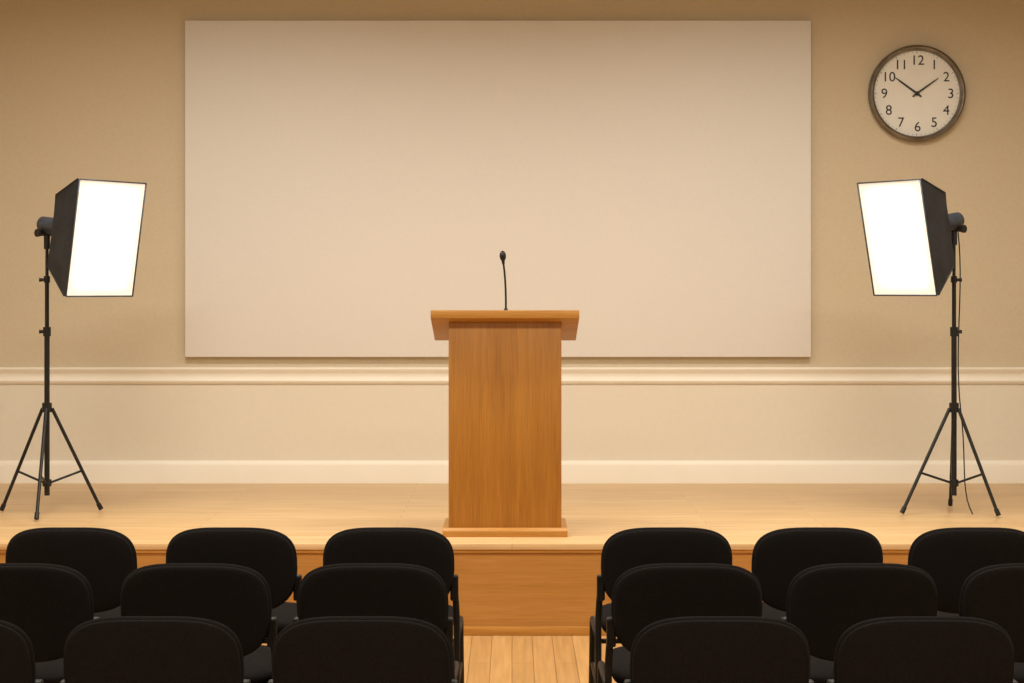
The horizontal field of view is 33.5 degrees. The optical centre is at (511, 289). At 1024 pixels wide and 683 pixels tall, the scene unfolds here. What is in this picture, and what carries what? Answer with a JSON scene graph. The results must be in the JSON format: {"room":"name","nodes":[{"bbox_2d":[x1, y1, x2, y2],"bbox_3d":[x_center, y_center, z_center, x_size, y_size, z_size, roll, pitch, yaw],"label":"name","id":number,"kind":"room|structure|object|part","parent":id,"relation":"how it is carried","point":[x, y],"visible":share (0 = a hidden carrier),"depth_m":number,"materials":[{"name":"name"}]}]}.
{"room":"assembly chamber","nodes":[
{"label":"assembly chamber","id":0,"kind":"room"},
{"bbox_2d":[262,636,621,682],"bbox_3d":[0.000,1.700,4.430,8.600,0.100,12.460,0,0,0],"label":"floor","id":1,"kind":"structure","parent":0,"point":[487,659],"depth_m":7.61,"materials":[{"name":"brown wood"}]},
{"bbox_2d":[0,620,43,682],"bbox_3d":[-1.438,1.235,4.535,0.512,0.830,0.572,0,0,0],"label":"chair","id":2,"kind":"object","parent":1,"relation":"on","point":[17,656],"visible":1,"depth_m":4.28,"materials":[{"name":"black fabric"}]},
{"bbox_2d":[0,563,99,682],"bbox_3d":[-1.494,1.235,5.365,0.512,0.830,0.572,0,0,0],"label":"chair","id":3,"kind":"object","parent":1,"relation":"on","point":[47,602],"visible":0.47,"depth_m":5.10,"materials":[{"name":"black fabric"}]},
{"bbox_3d":[-1.494,0.972,5.128,0.458,0.310,0.053,0,8,0],"label":"backrest","id":4,"kind":"part","parent":3,"relation":"part of","materials":[{"name":"black fabric"}]},
{"bbox_3d":[-1.494,1.188,5.395,0.456,0.065,0.450,0,0,0],"label":"seat","id":5,"kind":"part","parent":3,"relation":"part of","materials":[{"name":"black fabric"}]},
{"bbox_2d":[5,527,136,617],"bbox_3d":[-1.532,1.235,6.135,0.512,0.830,0.572,0,0,0],"label":"chair","id":6,"kind":"object","parent":1,"relation":"on","point":[105,557],"visible":0.27,"depth_m":5.87,"materials":[{"name":"black fabric"}]},
{"bbox_3d":[-1.532,1.188,6.165,0.456,0.065,0.450,0,0,0],"label":"seat","id":7,"kind":"part","parent":6,"relation":"part of","materials":[{"name":"black fabric"}]},
{"bbox_2d":[59,616,250,682],"bbox_3d":[-0.909,1.235,4.535,0.512,0.830,0.572,0,0,0],"label":"chair","id":8,"kind":"object","parent":1,"relation":"on","point":[119,649],"visible":1,"depth_m":4.26,"materials":[{"name":"black fabric"}]},
{"bbox_2d":[120,563,276,682],"bbox_3d":[-0.956,1.235,5.365,0.512,0.830,0.572,0,0,0],"label":"chair","id":9,"kind":"object","parent":1,"relation":"on","point":[238,597],"visible":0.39,"depth_m":5.10,"materials":[{"name":"black fabric"}]},
{"bbox_3d":[-0.956,1.188,5.395,0.456,0.065,0.450,0,0,0],"label":"seat","id":10,"kind":"part","parent":9,"relation":"part of","materials":[{"name":"black fabric"}]},
{"bbox_2d":[166,527,301,643],"bbox_3d":[-0.975,1.235,6.135,0.512,0.830,0.572,0,0,0],"label":"chair","id":11,"kind":"object","parent":1,"relation":"on","point":[268,552],"visible":0.33,"depth_m":5.87,"materials":[{"name":"black fabric"}]},
{"bbox_3d":[-0.975,0.972,5.898,0.458,0.310,0.053,0,8,0],"label":"backrest","id":12,"kind":"part","parent":11,"relation":"part of","materials":[{"name":"black fabric"}]},
{"bbox_3d":[-0.975,1.188,6.165,0.456,0.065,0.450,0,0,0],"label":"seat","id":13,"kind":"part","parent":11,"relation":"part of","materials":[{"name":"black fabric"}]},
{"bbox_2d":[268,616,457,682],"bbox_3d":[-0.380,1.235,4.535,0.512,0.830,0.572,0,0,0],"label":"chair","id":14,"kind":"object","parent":1,"relation":"on","point":[330,649],"visible":1,"depth_m":4.26,"materials":[{"name":"black fabric"}]},
{"bbox_2d":[293,563,459,682],"bbox_3d":[-0.421,1.235,5.365,0.512,0.830,0.572,0,0,0],"label":"chair","id":15,"kind":"object","parent":1,"relation":"on","point":[344,589],"visible":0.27,"depth_m":5.09,"materials":[{"name":"black fabric"}]},
{"bbox_3d":[-0.421,0.972,5.128,0.458,0.310,0.053,0,8,0],"label":"backrest","id":16,"kind":"part","parent":15,"relation":"part of","materials":[{"name":"black fabric"}]},
{"bbox_3d":[-0.421,1.331,5.378,0.512,0.637,0.545,0,0,0],"label":"frame","id":17,"kind":"part","parent":15,"relation":"part of","materials":[{"name":"black metal"}]},
{"bbox_2d":[323,527,463,682],"bbox_3d":[-0.429,1.235,6.135,0.512,0.830,0.572,0,0,0],"label":"chair","id":18,"kind":"object","parent":1,"relation":"on","point":[427,548],"visible":0.22,"depth_m":5.87,"materials":[{"name":"black fabric"}]},
{"bbox_3d":[-0.429,0.972,5.898,0.458,0.310,0.053,0,8,0],"label":"backrest","id":19,"kind":"part","parent":18,"relation":"part of","materials":[{"name":"black fabric"}]},
{"bbox_3d":[-0.429,1.188,6.165,0.456,0.065,0.450,0,0,0],"label":"seat","id":20,"kind":"part","parent":18,"relation":"part of","materials":[{"name":"black fabric"}]},
{"bbox_3d":[-0.429,1.331,6.149,0.512,0.637,0.545,0,0,0],"label":"frame","id":21,"kind":"part","parent":18,"relation":"part of","materials":[{"name":"black metal"}]},
{"bbox_2d":[0,483,1023,635],"bbox_3d":[0.000,1.430,9.384,8.598,0.440,2.549,0,0,0],"label":"stage","id":22,"kind":"object","parent":1,"relation":"on","point":[509,586],"visible":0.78,"depth_m":9.12,"materials":[{"name":"brown wood"}]},
{"bbox_2d":[0,178,146,519],"bbox_3d":[-2.399,0.315,9.109,0.790,1.777,0.487,0,0,35],"label":"light","id":23,"kind":"object","parent":22,"relation":"on","point":[94,229],"visible":1,"depth_m":8.93,"materials":[{"name":"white fabric"}]},
{"bbox_3d":[-2.551,-0.307,9.151,0.044,0.043,0.017,0,0,35],"label":"tilt knob","id":24,"kind":"part","parent":23,"relation":"part of","materials":[{"name":"black plastic"}]},
{"bbox_2d":[44,234,49,248],"bbox_3d":[-2.514,-0.269,9.190,0.034,0.095,0.034,0,0,0],"label":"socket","id":25,"kind":"object","parent":23,"relation":"attached to","point":[46,236],"depth_m":9.18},
{"bbox_2d":[67,180,144,295],"bbox_3d":[-2.127,-0.268,8.914,0.104,0.593,0.442,0,0,35],"label":"diffuser","id":26,"kind":"object","parent":23,"relation":"attached to","point":[105,217],"depth_m":8.89,"materials":[{"name":"white fabric"}]},
{"bbox_3d":[0.000,1.445,8.145,8.598,0.410,0.030,0,0,0],"label":"panel","id":27,"kind":"part","parent":22,"relation":"part of","materials":[{"name":"brown wood"}]},
{"bbox_2d":[431,310,578,536],"bbox_3d":[-0.034,0.654,8.495,0.724,1.112,0.440,0,0,0],"label":"lectern","id":28,"kind":"object","parent":22,"relation":"on","point":[505,365],"visible":0.98,"depth_m":8.34,"materials":[{"name":"brown wood"}]},
{"bbox_2d":[499,251,507,309],"bbox_3d":[-0.034,-0.034,8.380,0.055,0.319,0.049,0,0,0],"label":"gooseneck microphone","id":29,"kind":"object","parent":28,"relation":"on","point":[502,255],"visible":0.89,"depth_m":8.37,"materials":[{"name":"metal"}]},
{"bbox_2d":[857,178,1000,515],"bbox_3d":[2.273,0.316,9.070,0.757,1.779,0.470,0,0,-36],"label":"light","id":30,"kind":"object","parent":22,"relation":"on","point":[910,234],"visible":1,"depth_m":8.93,"materials":[{"name":"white fabric"}]},
{"bbox_2d":[858,180,935,294],"bbox_3d":[2.017,-0.270,8.909,0.130,0.588,0.412,0,0,-37],"label":"diffuser","id":31,"kind":"object","parent":30,"relation":"attached to","point":[899,216],"depth_m":8.88,"materials":[{"name":"white fabric"}]},
{"bbox_2d":[951,229,956,244],"bbox_3d":[2.389,-0.290,9.190,0.034,0.095,0.034,0,0,0],"label":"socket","id":32,"kind":"object","parent":30,"relation":"attached to","point":[954,232],"depth_m":9.18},
{"bbox_3d":[2.429,-0.329,9.153,0.044,0.043,0.017,0,0,-37],"label":"tilt knob","id":33,"kind":"part","parent":30,"relation":"part of","materials":[{"name":"black plastic"}]},
{"bbox_2d":[589,527,731,682],"bbox_3d":[0.538,1.235,6.135,0.512,0.830,0.572,0,0,0],"label":"chair","id":34,"kind":"object","parent":1,"relation":"on","point":[624,550],"visible":0.29,"depth_m":5.87,"materials":[{"name":"black fabric"}]},
{"bbox_3d":[0.538,1.331,6.149,0.512,0.637,0.545,0,0,0],"label":"frame","id":35,"kind":"part","parent":34,"relation":"part of","materials":[{"name":"black metal"}]},
{"bbox_3d":[0.538,1.188,6.165,0.456,0.065,0.450,0,0,0],"label":"seat","id":36,"kind":"part","parent":34,"relation":"part of","materials":[{"name":"black fabric"}]},
{"bbox_3d":[0.538,0.972,5.898,0.458,0.310,0.053,0,8,0],"label":"backrest","id":37,"kind":"part","parent":34,"relation":"part of","materials":[{"name":"black fabric"}]},
{"bbox_2d":[597,563,762,682],"bbox_3d":[0.529,1.235,5.365,0.512,0.830,0.572,0,0,0],"label":"chair","id":38,"kind":"object","parent":1,"relation":"on","point":[644,595],"visible":0.51,"depth_m":5.10,"materials":[{"name":"black fabric"}]},
{"bbox_3d":[0.529,1.331,5.378,0.512,0.637,0.545,0,0,0],"label":"frame","id":39,"kind":"part","parent":38,"relation":"part of","materials":[{"name":"black metal"}]},
{"bbox_3d":[0.529,1.188,5.395,0.456,0.065,0.450,0,0,0],"label":"seat","id":40,"kind":"part","parent":38,"relation":"part of","materials":[{"name":"black fabric"}]},
{"bbox_3d":[0.529,0.972,5.128,0.458,0.310,0.053,0,8,0],"label":"backrest","id":41,"kind":"part","parent":38,"relation":"part of","materials":[{"name":"black fabric"}]},
{"bbox_2d":[624,616,813,682],"bbox_3d":[0.527,1.235,4.535,0.512,0.830,0.572,0,0,0],"label":"chair","id":42,"kind":"object","parent":1,"relation":"on","point":[691,649],"visible":1,"depth_m":4.26,"materials":[{"name":"black fabric"}]},
{"bbox_2d":[751,527,882,618],"bbox_3d":[1.062,1.235,6.135,0.512,0.830,0.572,0,0,0],"label":"chair","id":43,"kind":"object","parent":1,"relation":"on","point":[779,555],"visible":0.37,"depth_m":5.87,"materials":[{"name":"black fabric"}]},
{"bbox_3d":[1.062,1.188,6.165,0.456,0.065,0.450,0,0,0],"label":"seat","id":44,"kind":"part","parent":43,"relation":"part of","materials":[{"name":"black fabric"}]},
{"bbox_2d":[780,563,936,682],"bbox_3d":[1.058,1.235,5.365,0.512,0.830,0.572,0,0,0],"label":"chair","id":45,"kind":"object","parent":1,"relation":"on","point":[823,601],"visible":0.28,"depth_m":5.10,"materials":[{"name":"black fabric"}]},
{"bbox_3d":[1.058,1.188,5.395,0.456,0.065,0.450,0,0,0],"label":"seat","id":46,"kind":"part","parent":45,"relation":"part of","materials":[{"name":"black fabric"}]},
{"bbox_2d":[826,616,1017,682],"bbox_3d":[1.045,1.235,4.535,0.512,0.830,0.572,0,0,0],"label":"chair","id":47,"kind":"object","parent":1,"relation":"on","point":[896,649],"visible":1,"depth_m":4.26,"materials":[{"name":"black fabric"}]},
{"bbox_2d":[908,527,1023,615],"bbox_3d":[1.605,1.235,6.135,0.512,0.830,0.572,0,0,0],"label":"chair","id":48,"kind":"object","parent":1,"relation":"on","point":[949,556],"visible":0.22,"depth_m":5.86,"materials":[{"name":"black fabric"}]},
{"bbox_3d":[1.605,1.188,6.165,0.456,0.065,0.450,0,0,0],"label":"seat","id":49,"kind":"part","parent":48,"relation":"part of","materials":[{"name":"black fabric"}]},
{"bbox_3d":[1.605,0.972,5.898,0.458,0.310,0.053,0,8,0],"label":"backrest","id":50,"kind":"part","parent":48,"relation":"part of","materials":[{"name":"black fabric"}]},
{"bbox_2d":[959,563,1023,682],"bbox_3d":[1.581,1.235,5.365,0.512,0.830,0.572,0,0,0],"label":"chair","id":51,"kind":"object","parent":1,"relation":"on","point":[994,593],"visible":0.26,"depth_m":5.10,"materials":[{"name":"black fabric"}]},
{"bbox_3d":[1.581,0.972,5.128,0.458,0.310,0.053,0,8,0],"label":"backrest","id":52,"kind":"part","parent":51,"relation":"part of","materials":[{"name":"black fabric"}]},
{"bbox_3d":[1.581,1.188,5.395,0.456,0.065,0.450,0,0,0],"label":"seat","id":53,"kind":"part","parent":51,"relation":"part of","materials":[{"name":"black fabric"}]},
{"bbox_2d":[0,0,1023,460],"bbox_3d":[0.000,-0.325,10.720,8.600,3.950,0.120,0,0,0],"label":"wall","id":54,"kind":"structure","parent":0,"point":[90,89],"depth_m":10.66,"materials":[{"name":"paint"}]},
{"bbox_2d":[185,21,810,356],"bbox_3d":[-0.087,-0.632,10.636,3.909,2.101,0.046,0,0,0],"label":"projection screen","id":55,"kind":"object","parent":54,"relation":"attached to","point":[348,183],"visible":0.96,"depth_m":10.61,"materials":[{"name":"fabric"}]},
{"bbox_2d":[0,461,1023,482],"bbox_3d":[0.000,1.140,10.649,8.600,0.140,0.022,0,0,0],"label":"baseboard","id":56,"kind":"structure","parent":54,"relation":"attached to","point":[96,471],"depth_m":10.64,"materials":[{"name":"paint"}]},
{"bbox_2d":[0,367,1023,383],"bbox_3d":[0.000,0.537,10.645,8.600,0.105,0.030,0,0,0],"label":"trim","id":57,"kind":"structure","parent":54,"relation":"attached to","point":[8,375],"depth_m":10.64,"materials":[{"name":"paint"}]},
{"bbox_2d":[868,45,965,141],"bbox_3d":[2.532,-1.230,10.627,0.604,0.604,0.063,0,0,0],"label":"clock","id":58,"kind":"object","parent":54,"relation":"attached to","point":[917,93],"visible":1,"depth_m":10.64,"materials":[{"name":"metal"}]}
]}

